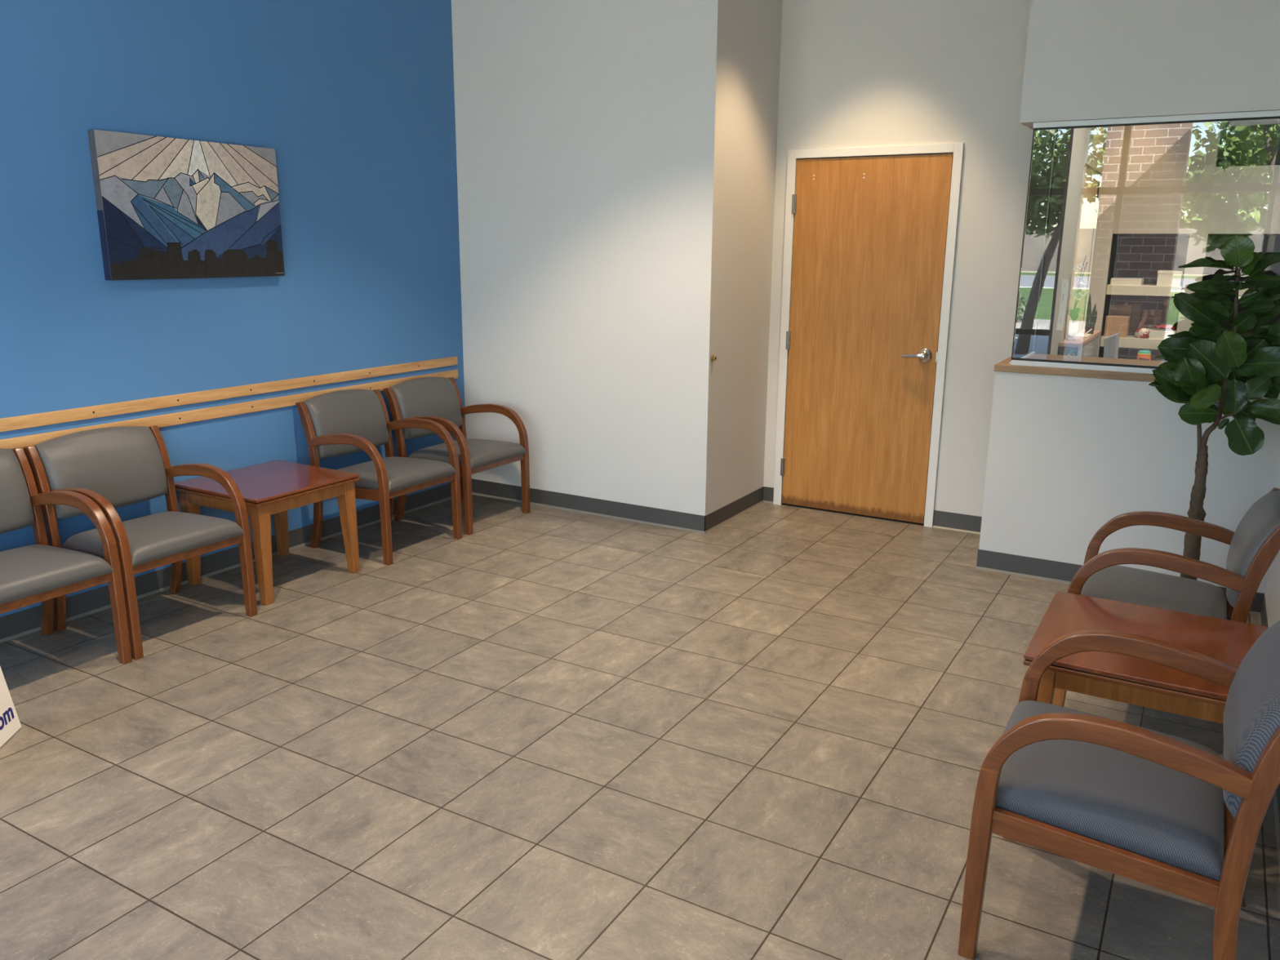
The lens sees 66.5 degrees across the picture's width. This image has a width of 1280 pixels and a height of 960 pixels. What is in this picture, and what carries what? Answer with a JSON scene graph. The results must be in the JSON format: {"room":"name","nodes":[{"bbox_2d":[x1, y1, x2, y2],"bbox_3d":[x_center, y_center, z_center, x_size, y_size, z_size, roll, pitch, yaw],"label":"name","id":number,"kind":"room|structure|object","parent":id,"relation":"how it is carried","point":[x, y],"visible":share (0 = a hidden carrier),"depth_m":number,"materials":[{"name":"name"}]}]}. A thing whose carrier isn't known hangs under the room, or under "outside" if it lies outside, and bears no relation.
{"room":"waiting room","nodes":[
{"label":"waiting room","id":0,"kind":"room"},
{"bbox_2d":[0,0,465,617],"bbox_3d":[-2.942,-0.983,3.324,0.200,3.550,6.828,8,16,29],"label":"wall","id":1,"kind":"structure","parent":0,"point":[353,100],"depth_m":4.76,"materials":[{"name":"blue paint"}]},
{"bbox_2d":[87,129,284,280],"bbox_3d":[-2.067,-1.257,4.542,0.048,0.620,0.926,8,16,29],"label":"wall art","id":2,"kind":"object","parent":1,"relation":"attached to","point":[167,208],"visible":1,"depth_m":4.47,"materials":[{"name":"fabric"}]},
{"bbox_2d":[0,483,451,643],"bbox_3d":[-2.870,0.708,3.666,0.013,0.104,6.808,8,16,29],"label":"baseboard","id":3,"kind":"structure","parent":1,"relation":"attached to","point":[27,621],"depth_m":4.82,"materials":[{"name":"rubber"}]},
{"bbox_2d":[0,355,457,431],"bbox_3d":[-2.450,-0.271,4.152,0.016,0.053,5.037,8,16,29],"label":"wooden rail","id":4,"kind":"object","parent":1,"relation":"attached to","point":[20,422],"visible":1,"depth_m":4.71,"materials":[{"name":"brown wood"}]},
{"bbox_2d":[0,369,457,448],"bbox_3d":[-2.451,-0.187,4.172,0.016,0.056,5.037,8,16,29],"label":"wooden rail","id":5,"kind":"object","parent":1,"relation":"attached to","point":[198,415],"visible":0.73,"depth_m":4.76,"materials":[{"name":"brown wood"}]},
{"bbox_2d":[451,0,782,515],"bbox_3d":[-0.222,-1.633,6.136,1.974,3.550,0.944,8,16,29],"label":"wall column","id":6,"kind":"structure","parent":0,"point":[616,159],"depth_m":5.67,"materials":[{"name":"white paint"}]},
{"bbox_2d":[471,478,706,533],"bbox_3d":[-0.390,0.149,6.086,1.778,0.104,0.013,8,16,29],"label":"baseboard","id":7,"kind":"structure","parent":6,"relation":"attached to","point":[598,507],"depth_m":6.02,"materials":[{"name":"rubber"}]},
{"bbox_2d":[711,354,716,361],"bbox_3d":[0.415,-0.682,5.461,0.023,0.040,0.040,8,16,29],"label":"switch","id":8,"kind":"object","parent":6,"relation":"attached to","point":[713,357],"visible":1,"depth_m":5.45,"materials":[{"name":"gold metal"}]},
{"bbox_2d":[704,486,764,533],"bbox_3d":[0.595,0.177,6.007,0.013,0.104,0.848,8,16,29],"label":"baseboard","id":9,"kind":"structure","parent":6,"relation":"attached to","point":[734,509],"depth_m":5.97,"materials":[{"name":"rubber"}]},
{"bbox_2d":[0,494,1279,959],"bbox_3d":[1.209,0.854,3.559,7.591,0.060,10.900,8,16,29],"label":"floor","id":10,"kind":"structure","parent":0,"point":[543,733],"depth_m":3.17,"materials":[{"name":"tile"}]},
{"bbox_2d":[0,666,21,747],"bbox_3d":[-2.114,0.696,2.982,0.081,0.456,0.610,-1,14,-7],"label":"sign","id":11,"kind":"object","parent":10,"relation":"on","point":[10,723],"visible":1,"depth_m":3.27,"materials":[{"name":"white"}]},
{"bbox_2d":[0,447,132,664],"bbox_3d":[-2.424,0.337,3.683,0.621,0.826,0.582,8,16,29],"label":"armchair","id":12,"kind":"object","parent":10,"relation":"on","point":[40,571],"visible":1,"depth_m":3.77,"materials":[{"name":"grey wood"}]},
{"bbox_2d":[22,425,257,659],"bbox_3d":[-2.123,0.219,4.183,0.621,0.826,0.582,8,16,29],"label":"armchair","id":13,"kind":"object","parent":10,"relation":"on","point":[113,467],"visible":0.87,"depth_m":4.14,"materials":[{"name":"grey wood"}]},
{"bbox_2d":[174,459,359,605],"bbox_3d":[-1.810,0.239,4.797,0.606,0.507,0.616,8,16,29],"label":"side table","id":14,"kind":"object","parent":10,"relation":"on","point":[275,487],"visible":0.94,"depth_m":4.65,"materials":[{"name":"brown wood"}]},
{"bbox_2d":[295,389,462,565],"bbox_3d":[-1.419,-0.055,5.352,0.621,0.826,0.582,8,16,29],"label":"armchair","id":15,"kind":"object","parent":10,"relation":"on","point":[339,423],"visible":0.94,"depth_m":5.27,"materials":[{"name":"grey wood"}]},
{"bbox_2d":[383,377,529,534],"bbox_3d":[-1.093,-0.182,5.892,0.621,0.826,0.582,8,16,29],"label":"armchair","id":16,"kind":"object","parent":10,"relation":"on","point":[438,400],"visible":0.85,"depth_m":5.82,"materials":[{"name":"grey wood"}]},
{"bbox_2d":[1058,329,1102,356],"bbox_3d":[3.029,-0.480,6.818,0.124,1.045,1.240,8,16,29],"label":"reception desk","id":17,"kind":"object","parent":10,"relation":"on","point":[1084,347],"depth_m":6.43,"materials":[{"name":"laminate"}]},
{"bbox_2d":[1068,350,1076,355],"bbox_3d":[2.715,-0.708,6.156,0.060,0.211,0.070,8,16,29],"label":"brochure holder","id":18,"kind":"object","parent":17,"relation":"attached to","point":[1071,351],"visible":0.2,"depth_m":6.12,"materials":[{"name":"plastic"}]},
{"bbox_2d":[1066,255,1088,340],"bbox_3d":[2.832,-1.176,6.311,0.108,0.541,0.094,8,16,29],"label":"potted orchid","id":19,"kind":"object","parent":17,"relation":"on","point":[1079,291],"visible":1,"depth_m":6.30,"materials":[{"name":"white plant"}]},
{"bbox_2d":[1058,329,1102,347],"bbox_3d":[3.034,-0.976,6.699,0.124,0.025,1.240,8,16,29],"label":"countertop","id":20,"kind":"structure","parent":17,"relation":"on","point":[1078,342],"depth_m":6.33,"materials":[{"name":"brown laminate"}]},
{"bbox_2d":[1075,328,1092,337],"bbox_3d":[3.021,-1.003,6.641,0.088,0.053,0.240,8,16,29],"label":"paper tray","id":21,"kind":"object","parent":17,"relation":"on","point":[1079,335],"visible":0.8,"depth_m":6.62,"materials":[{"name":"white paper"}]},
{"bbox_2d":[1084,292,1097,333],"bbox_3d":[3.169,-1.170,6.846,0.059,0.285,0.059,-3,14,-14],"label":"snake plant","id":22,"kind":"object","parent":17,"relation":"on","point":[1091,320],"visible":0.96,"depth_m":6.85,"materials":[{"name":"green plant"}]},
{"bbox_2d":[957,620,1279,959],"bbox_3d":[1.167,0.700,2.299,0.621,0.826,0.582,8,16,29],"label":"armchair","id":23,"kind":"object","parent":10,"relation":"on","point":[1164,811],"visible":1,"depth_m":2.13,"materials":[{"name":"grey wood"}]},
{"bbox_2d":[1023,591,1268,752],"bbox_3d":[1.500,0.716,2.927,0.606,0.507,0.616,8,16,29],"label":"side table","id":24,"kind":"object","parent":10,"relation":"on","point":[1120,677],"visible":0.44,"depth_m":2.77,"materials":[{"name":"brown wood"}]},
{"bbox_2d":[1066,487,1279,734],"bbox_3d":[1.874,0.427,3.463,0.621,0.826,0.582,8,16,29],"label":"armchair","id":25,"kind":"object","parent":10,"relation":"on","point":[1255,544],"visible":0.7,"depth_m":3.33,"materials":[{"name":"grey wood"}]},
{"bbox_2d":[1148,235,1279,580],"bbox_3d":[2.378,-0.144,4.035,0.537,1.678,0.464,8,16,29],"label":"potted tree","id":26,"kind":"object","parent":10,"relation":"on","point":[1211,368],"visible":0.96,"depth_m":3.87,"materials":[{"name":"green plant"}]},
{"bbox_3d":[3.724,-0.535,6.363,1.350,0.375,0.400,8,16,29],"label":"filing cabinet","id":27,"kind":"object","parent":10,"relation":"on","visible":0},
{"bbox_2d":[1137,350,1151,359],"bbox_3d":[3.340,-0.808,6.469,0.082,0.100,0.084,8,16,29],"label":"tub","id":28,"kind":"object","parent":27,"relation":"on","point":[1142,354],"visible":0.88,"depth_m":6.43,"materials":[{"name":"multicoloured plastic"}]},
{"bbox_3d":[3.521,0.002,5.480,2.100,0.740,1.000,8,16,29],"label":"office desk","id":29,"kind":"object","parent":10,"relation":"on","visible":0},
{"bbox_2d":[1102,332,1119,358],"bbox_3d":[2.880,-0.702,5.968,0.180,0.388,0.190,8,16,29],"label":"monitor","id":30,"kind":"object","parent":29,"relation":"on","point":[1111,344],"visible":0.35,"depth_m":5.87,"materials":[{"name":"grey plastic"}]},
{"bbox_2d":[763,0,1057,516],"bbox_3d":[1.524,-1.497,5.631,1.567,3.550,0.120,8,16,29],"label":"wall","id":31,"kind":"structure","parent":0,"point":[853,73],"depth_m":5.45,"materials":[{"name":"white paint"}]},
{"bbox_2d":[763,486,773,503],"bbox_3d":[0.834,0.098,6.341,0.079,0.104,0.013,8,16,29],"label":"baseboard","id":32,"kind":"structure","parent":31,"relation":"attached to","point":[768,492],"depth_m":6.34,"materials":[{"name":"rubber"}]},
{"bbox_2d":[773,142,964,527],"bbox_3d":[1.328,-0.847,5.845,1.021,2.182,0.176,8,16,29],"label":"door","id":33,"kind":"structure","parent":31,"relation":"in","point":[869,246],"depth_m":5.80,"materials":[{"name":"brown wood"}]},
{"bbox_2d":[932,510,982,534],"bbox_3d":[1.921,0.256,5.726,0.395,0.104,0.010,8,16,29],"label":"baseboard","id":34,"kind":"structure","parent":31,"relation":"attached to","point":[941,519],"depth_m":5.75,"materials":[{"name":"rubber"}]},
{"bbox_2d":[1026,125,1106,355],"bbox_3d":[2.668,-1.617,6.173,0.145,3.550,3.260,8,16,29],"label":"wall","id":35,"kind":"structure","parent":0,"point":[1087,147],"depth_m":6.33,"materials":[{"name":"paint"}]},
{"bbox_2d":[1013,128,1074,357],"bbox_3d":[2.156,-0.875,5.310,0.020,2.500,1.180,8,16,29],"label":"window","id":36,"kind":"structure","parent":35,"relation":"in","point":[1043,143],"depth_m":5.17,"materials":[{"name":"clear glass"}]},
{"bbox_2d":[978,0,1279,593],"bbox_3d":[2.726,-1.147,4.218,2.121,3.550,0.150,8,16,29],"label":"wall","id":37,"kind":"structure","parent":0,"point":[1068,456],"depth_m":4.50,"materials":[{"name":"white paint"}]},
{"bbox_2d":[993,353,1166,382],"bbox_3d":[2.473,-0.543,4.810,1.268,0.034,0.674,8,16,29],"label":"trim","id":38,"kind":"structure","parent":37,"relation":"on","point":[1003,366],"depth_m":4.77,"materials":[{"name":"brown wood"}]},
{"bbox_2d":[975,549,1263,615],"bbox_3d":[2.298,0.490,4.763,1.265,0.104,0.013,8,16,29],"label":"baseboard","id":39,"kind":"structure","parent":37,"relation":"attached to","point":[991,561],"depth_m":4.94,"materials":[{"name":"rubber"}]},
{"bbox_2d":[1008,110,1279,373],"bbox_3d":[2.508,-1.108,4.667,1.207,1.132,0.632,8,16,29],"label":"window","id":40,"kind":"structure","parent":37,"relation":"in","point":[1022,360],"depth_m":4.50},
{"bbox_2d":[1056,278,1068,330],"bbox_3d":[2.027,-0.841,4.681,0.035,0.244,0.016,8,16,29],"label":"paper note","id":41,"kind":"object","parent":40,"relation":"attached to","point":[1064,282],"visible":1,"depth_m":4.68,"materials":[{"name":"white paper"}]},
{"bbox_2d":[1219,158,1231,171],"bbox_3d":[2.544,-1.370,4.244,0.043,0.051,0.024,8,16,29],"label":"hook","id":42,"kind":"object","parent":40,"relation":"attached to","point":[1224,163],"visible":1,"depth_m":4.23,"materials":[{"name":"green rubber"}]},
{"bbox_2d":[1083,118,1279,357],"bbox_3d":[4.833,-1.676,6.498,3.255,3.550,0.500,8,16,29],"label":"wall","id":43,"kind":"structure","parent":0,"point":[1158,178],"depth_m":6.79,"materials":[{"name":"paint"}]},
{"bbox_2d":[1098,119,1279,359],"bbox_3d":[4.884,-1.164,6.594,3.132,2.510,0.490,8,16,29],"label":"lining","id":44,"kind":"object","parent":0,"point":[1257,142],"visible":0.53,"depth_m":7.12,"materials":[{"name":"brown brick"}]},
{"bbox_2d":[1100,334,1163,349],"bbox_3d":[3.712,-1.033,7.262,0.480,0.072,0.404,8,16,29],"label":"shelf","id":45,"kind":"object","parent":44,"relation":"attached to","point":[1131,341],"visible":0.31,"depth_m":7.09,"materials":[{"name":"beige laminate"}]},
{"bbox_2d":[1103,304,1132,337],"bbox_3d":[3.538,-1.178,7.222,0.150,0.225,0.179,8,16,29],"label":"cardboard box","id":46,"kind":"object","parent":45,"relation":"on","point":[1117,320],"visible":0.96,"depth_m":7.17,"materials":[{"name":"brown cardboard"}]},
{"bbox_2d":[1111,302,1142,335],"bbox_3d":[3.675,-1.224,7.397,0.200,0.236,0.101,8,16,29],"label":"cardboard box","id":47,"kind":"object","parent":45,"relation":"on","point":[1136,307],"visible":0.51,"depth_m":7.32,"materials":[{"name":"brown cardboard"}]},
{"bbox_2d":[1133,310,1150,335],"bbox_3d":[3.686,-1.150,7.164,0.104,0.186,0.032,-2,14,-12],"label":"tube","id":48,"kind":"object","parent":45,"relation":"on","point":[1147,313],"visible":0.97,"depth_m":7.15,"materials":[{"name":"brown cardboard"}]},
{"bbox_2d":[1135,328,1151,337],"bbox_3d":[3.662,-1.069,7.096,0.108,0.072,0.059,8,16,29],"label":"plastic bag","id":49,"kind":"object","parent":45,"relation":"on","point":[1142,332],"visible":1,"depth_m":7.08,"materials":[{"name":"plastic"}]},
{"bbox_2d":[1142,324,1159,328],"bbox_3d":[3.814,-1.120,7.290,0.100,0.086,0.121,8,16,29],"label":"cardboard box","id":50,"kind":"object","parent":45,"relation":"on","point":[1145,326],"visible":0.23,"depth_m":7.24,"materials":[{"name":"brown cardboard"}]},
{"bbox_2d":[1142,310,1162,324],"bbox_3d":[3.815,-1.212,7.268,0.130,0.101,0.101,8,16,29],"label":"cardboard box","id":51,"kind":"object","parent":50,"relation":"on","point":[1154,317],"visible":0.77,"depth_m":7.22,"materials":[{"name":"brown cardboard"}]},
{"bbox_2d":[1148,328,1176,339],"bbox_3d":[3.790,-1.056,7.070,0.174,0.062,0.144,8,16,29],"label":"stack","id":52,"kind":"object","parent":45,"relation":"on","point":[1159,334],"visible":0.69,"depth_m":7.03,"materials":[{"name":"paper"}]},
{"bbox_2d":[1153,324,1175,328],"bbox_3d":[3.784,-1.111,7.036,0.140,0.028,0.080,8,16,29],"label":"bow","id":53,"kind":"object","parent":52,"relation":"on","point":[1162,326],"visible":1,"depth_m":7.02,"materials":[{"name":"red fabric"}]},
{"bbox_2d":[1160,305,1178,329],"bbox_3d":[3.934,-1.182,7.251,0.100,0.227,0.111,8,16,29],"label":"cardboard box","id":54,"kind":"object","parent":45,"relation":"on","point":[1170,313],"visible":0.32,"depth_m":7.20,"materials":[{"name":"brown cardboard"}]},
{"bbox_2d":[1163,297,1174,305],"bbox_3d":[3.935,-1.318,7.218,0.100,0.051,0.101,8,16,29],"label":"cardboard box","id":55,"kind":"object","parent":54,"relation":"on","point":[1167,301],"visible":0.57,"depth_m":7.19,"materials":[{"name":"brown cardboard"}]},
{"bbox_2d":[1106,284,1182,296],"bbox_3d":[3.716,-1.399,7.175,0.480,0.071,0.404,8,16,29],"label":"shelf","id":56,"kind":"object","parent":44,"relation":"attached to","point":[1153,290],"visible":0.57,"depth_m":7.01,"materials":[{"name":"beige laminate"}]},
{"bbox_2d":[1110,277,1143,285],"bbox_3d":[3.587,-1.462,7.180,0.202,0.045,0.262,8,16,29],"label":"paper stack","id":57,"kind":"object","parent":56,"relation":"on","point":[1114,281],"visible":1,"depth_m":7.08,"materials":[{"name":"white paper"}]},
{"bbox_2d":[1156,270,1183,286],"bbox_3d":[3.829,-1.458,7.047,0.156,0.105,0.266,8,16,29],"label":"storage box","id":58,"kind":"object","parent":56,"relation":"on","point":[1165,277],"visible":0.98,"depth_m":6.94,"materials":[{"name":"cardboard"}]},
{"bbox_2d":[1233,288,1248,298],"bbox_3d":[4.403,-1.300,6.784,0.874,0.071,0.404,8,16,29],"label":"shelf","id":59,"kind":"object","parent":44,"relation":"attached to","point":[1241,292],"visible":0.02,"depth_m":6.71,"materials":[{"name":"beige laminate"}]},
{"bbox_3d":[3.708,-0.569,7.374,0.480,0.070,0.404,8,16,29],"label":"shelf","id":60,"kind":"object","parent":44,"relation":"attached to","visible":0},
{"bbox_2d":[1150,355,1165,360],"bbox_3d":[3.829,-0.747,7.238,0.150,0.341,0.201,8,16,29],"label":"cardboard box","id":61,"kind":"object","parent":60,"relation":"on","point":[1153,358],"visible":0.04,"depth_m":7.13,"materials":[{"name":"brown cardboard"}]},
{"bbox_2d":[1264,549,1279,627],"bbox_3d":[1.158,-0.409,1.085,0.150,3.550,6.990,8,16,29],"label":"wall","id":62,"kind":"structure","parent":0,"point":[1272,593],"depth_m":4.05,"materials":[{"name":"white paint"}]},
{"bbox_2d":[1257,593,1279,879],"bbox_3d":[1.073,1.256,1.527,0.013,0.104,6.990,8,16,29],"label":"baseboard","id":63,"kind":"structure","parent":62,"relation":"attached to","point":[1262,616],"depth_m":2.92,"materials":[{"name":"rubber"}]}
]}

